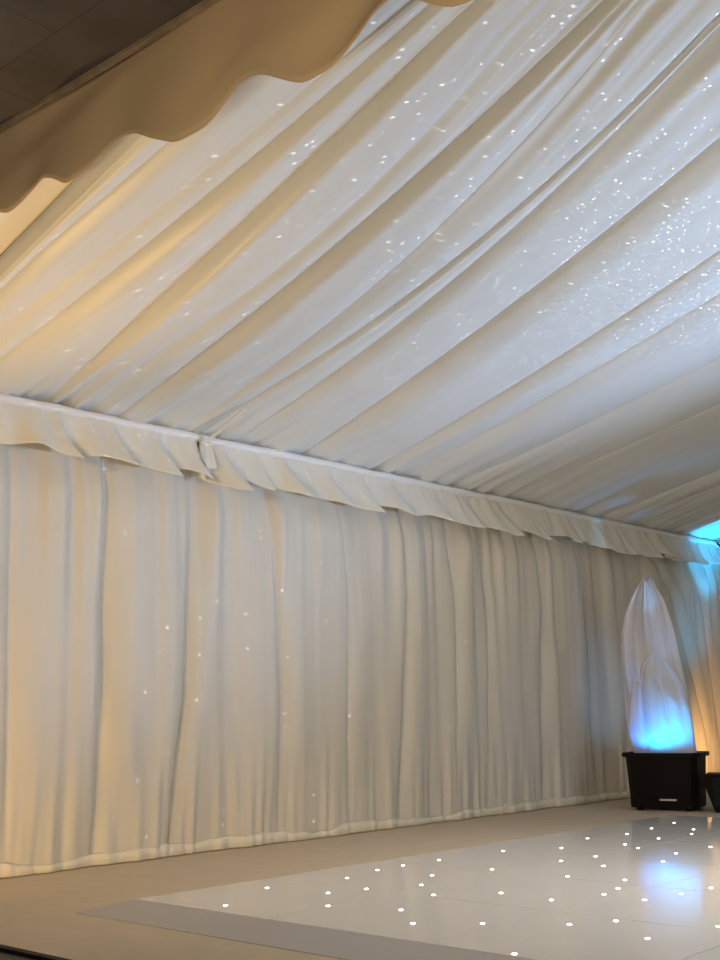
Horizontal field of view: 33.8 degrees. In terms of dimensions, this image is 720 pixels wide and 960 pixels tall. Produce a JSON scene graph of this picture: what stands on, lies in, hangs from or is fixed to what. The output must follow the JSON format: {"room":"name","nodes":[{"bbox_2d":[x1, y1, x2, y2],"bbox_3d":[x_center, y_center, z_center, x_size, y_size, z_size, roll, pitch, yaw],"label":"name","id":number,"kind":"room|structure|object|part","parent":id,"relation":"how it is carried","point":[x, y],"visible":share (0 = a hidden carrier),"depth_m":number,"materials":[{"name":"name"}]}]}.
{"room":"event hall","nodes":[
{"label":"event hall","id":0,"kind":"room"},
{"bbox_2d":[0,951,35,959],"bbox_3d":[-0.161,1.112,0.036,14.100,0.056,6.130,-11,-15,41],"label":"floor","id":1,"kind":"structure","parent":0,"point":[3,956],"depth_m":5.25,"materials":[{"name":"black"}]},
{"bbox_2d":[0,944,70,959],"bbox_3d":[1.905,1.512,2.298,14.100,0.072,0.050,-11,-15,41],"label":"trim","id":2,"kind":"structure","parent":1,"relation":"on","point":[3,948],"depth_m":5.26,"materials":[{"name":"black plastic"}]},
{"bbox_2d":[0,0,202,124],"bbox_3d":[-0.363,-3.057,0.992,14.500,0.120,6.160,-11,-15,41],"label":"ceiling","id":3,"kind":"structure","parent":0,"point":[46,45],"depth_m":5.58,"materials":[{"name":"paint"}]},
{"bbox_2d":[0,0,219,132],"bbox_3d":[-0.091,-2.251,4.797,9.300,0.022,0.033,-11,-15,41],"label":"trim","id":4,"kind":"structure","parent":3,"relation":"attached to","point":[164,29],"depth_m":5.78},
{"bbox_2d":[0,0,470,212],"bbox_3d":[0.039,-1.947,4.651,9.001,0.666,0.110,-11,-15,41],"label":"scalloped valance","id":5,"kind":"object","parent":3,"relation":"hanging from","point":[171,88],"visible":1,"depth_m":5.37,"materials":[{"name":"beige fabric"}]},
{"bbox_2d":[0,0,719,542],"bbox_3d":[3.488,-1.206,10.680,5.971,2.067,12.928,-11,-15,41],"label":"ceiling","id":6,"kind":"structure","parent":0,"point":[477,249],"depth_m":7.82,"materials":[{"name":"white fabric"}]},
{"bbox_2d":[0,443,189,878],"bbox_3d":[-2.204,1.085,8.237,0.137,3.168,2.692,-11,-15,41],"label":"curtain","id":7,"kind":"object","parent":6,"relation":"hanging from","point":[93,551],"visible":0.94,"depth_m":8.47,"materials":[{"name":"white fabric"}]},
{"bbox_2d":[205,407,248,468],"bbox_3d":[-1.071,-0.323,9.301,0.442,0.437,0.115,-10,-14,39],"label":"strap","id":8,"kind":"object","parent":6,"relation":"hanging from","point":[209,455],"visible":1,"depth_m":9.38,"materials":[{"name":"white fabric"}]},
{"bbox_2d":[167,446,406,856],"bbox_3d":[-0.482,1.423,10.113,0.142,3.168,2.833,-11,-15,41],"label":"curtain","id":9,"kind":"object","parent":6,"relation":"hanging from","point":[290,730],"visible":0.88,"depth_m":9.92,"materials":[{"name":"white fabric"}]},
{"bbox_2d":[0,393,719,546],"bbox_3d":[1.236,0.163,12.250,0.076,0.078,13.202,-11,-15,41],"label":"trim","id":10,"kind":"structure","parent":6,"relation":"attached to","point":[8,399],"depth_m":10.35,"materials":[{"name":"white fabric"}]},
{"bbox_2d":[0,401,214,480],"bbox_3d":[-2.079,-0.328,8.370,0.306,0.389,2.682,-11,-15,41],"label":"ruffled pelmet","id":11,"kind":"object","parent":10,"relation":"attached to","point":[68,435],"visible":1,"depth_m":8.63,"materials":[{"name":"white fabric"}]},
{"bbox_2d":[199,441,678,558],"bbox_3d":[1.377,0.364,12.124,0.334,0.418,7.633,-11,-15,41],"label":"ruffled pelmet","id":12,"kind":"object","parent":10,"relation":"attached to","point":[235,467],"visible":0.98,"depth_m":11.30,"materials":[{"name":"white fabric"}]},
{"bbox_2d":[397,508,546,826],"bbox_3d":[1.183,1.753,11.939,0.134,3.168,2.532,-11,-15,41],"label":"curtain","id":13,"kind":"object","parent":6,"relation":"hanging from","point":[471,745],"visible":0.88,"depth_m":11.79,"materials":[{"name":"white fabric"}]},
{"bbox_2d":[531,533,709,807],"bbox_3d":[3.216,2.157,14.179,0.114,3.168,3.850,-11,-15,41],"label":"curtain","id":14,"kind":"object","parent":6,"relation":"hanging from","point":[586,590],"visible":0.56,"depth_m":13.42,"materials":[{"name":"white fabric"}]},
{"bbox_2d":[651,553,719,771],"bbox_3d":[4.699,2.445,15.779,0.136,3.168,2.922,-11,-15,41],"label":"curtain","id":15,"kind":"object","parent":6,"relation":"hanging from","point":[693,588],"visible":0.74,"depth_m":15.54,"materials":[{"name":"white fabric"}]},
{"bbox_2d":[661,535,719,565],"bbox_3d":[4.817,1.030,15.933,0.276,0.377,2.744,-11,-15,41],"label":"ruffled pelmet","id":16,"kind":"object","parent":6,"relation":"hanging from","point":[704,554],"visible":0.95,"depth_m":15.50,"materials":[{"name":"white fabric"}]},
{"bbox_2d":[0,790,719,959],"bbox_3d":[5.703,2.522,7.849,12.200,0.092,13.420,-11,-15,41],"label":"floor","id":17,"kind":"structure","parent":0,"point":[644,889],"depth_m":6.62,"materials":[{"name":"white plastic"}]},
{"bbox_3d":[-0.519,2.358,6.675,1.039,0.028,1.039,-11,-15,41],"label":"panel","id":18,"kind":"part","parent":17,"relation":"part of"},
{"bbox_3d":[0.180,2.496,7.439,1.039,0.028,1.039,-11,-15,41],"label":"panel","id":19,"kind":"part","parent":17,"relation":"part of","materials":[{"name":"white plastic"}]},
{"bbox_3d":[0.258,2.214,5.991,1.039,0.028,1.039,-11,-15,41],"label":"panel","id":20,"kind":"part","parent":17,"relation":"part of","materials":[{"name":"white plastic"}]},
{"bbox_3d":[0.879,2.634,8.204,1.039,0.028,1.039,-11,-15,41],"label":"panel","id":21,"kind":"part","parent":17,"relation":"part of","materials":[{"name":"white plastic"}]},
{"bbox_3d":[0.957,2.352,6.755,1.039,0.028,1.039,-11,-15,41],"label":"panel","id":22,"kind":"part","parent":17,"relation":"part of","materials":[{"name":"white plastic"}]},
{"bbox_3d":[1.578,2.772,8.968,1.039,0.028,1.039,-11,-15,41],"label":"panel","id":23,"kind":"part","parent":17,"relation":"part of","materials":[{"name":"white plastic"}]},
{"bbox_3d":[1.034,2.070,5.307,1.039,0.028,1.039,-11,-15,41],"label":"panel","id":24,"kind":"part","parent":17,"relation":"part of","materials":[{"name":"white laminate"}]},
{"bbox_3d":[1.655,2.490,7.520,1.039,0.028,1.039,-11,-15,41],"label":"panel","id":25,"kind":"part","parent":17,"relation":"part of","materials":[{"name":"white plastic"}]},
{"bbox_3d":[2.276,2.910,9.733,1.039,0.028,1.039,-11,-15,41],"label":"panel","id":26,"kind":"part","parent":17,"relation":"part of","materials":[{"name":"white plastic"}]},
{"bbox_3d":[1.733,2.208,6.071,1.039,0.028,1.039,-11,-15,41],"label":"panel","id":27,"kind":"part","parent":17,"relation":"part of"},
{"bbox_3d":[2.354,2.628,8.284,1.039,0.028,1.039,-11,-15,41],"label":"panel","id":28,"kind":"part","parent":17,"relation":"part of","materials":[{"name":"white plastic"}]},
{"bbox_2d":[620,577,708,810],"bbox_3d":[3.131,2.207,12.405,0.840,2.400,0.615,-7,-12,27],"label":"lamp","id":29,"kind":"object","parent":17,"relation":"on","point":[666,769],"visible":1,"depth_m":12.37,"materials":[{"name":"white fabric"}]},
{"bbox_2d":[626,756,705,808],"bbox_3d":[3.166,3.092,12.227,0.730,0.535,0.560,-7,-12,27],"label":"tub","id":30,"kind":"object","parent":29,"relation":"in","point":[676,782],"depth_m":11.99,"materials":[{"name":"black plastic"}]},
{"bbox_3d":[2.975,3.048,10.498,1.039,0.028,1.039,-11,-15,41],"label":"panel","id":31,"kind":"part","parent":17,"relation":"part of","materials":[{"name":"white plastic"}]},
{"bbox_3d":[2.432,2.345,6.836,1.039,0.028,1.039,-11,-15,41],"label":"panel","id":32,"kind":"part","parent":17,"relation":"part of","materials":[{"name":"white plastic"}]},
{"bbox_3d":[3.053,2.765,9.049,1.039,0.028,1.039,-11,-15,41],"label":"panel","id":33,"kind":"part","parent":17,"relation":"part of","materials":[{"name":"white plastic"}]},
{"bbox_3d":[1.811,1.925,4.623,1.039,0.028,1.039,-11,-15,41],"label":"panel","id":34,"kind":"part","parent":17,"relation":"part of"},
{"bbox_2d":[703,772,719,812],"bbox_3d":[3.828,3.114,11.805,0.738,0.370,0.412,-5,-12,21],"label":"floor monitor","id":35,"kind":"object","parent":17,"relation":"on","point":[711,780],"visible":1,"depth_m":11.73,"materials":[{"name":"black plastic"}]},
{"bbox_2d":[712,777,719,806],"bbox_3d":[3.753,3.066,11.626,0.560,0.280,0.013,-5,-12,21],"label":"grille","id":36,"kind":"object","parent":35,"relation":"attached to","point":[715,780],"depth_m":11.72,"materials":[{"name":"black metal"}]}
]}

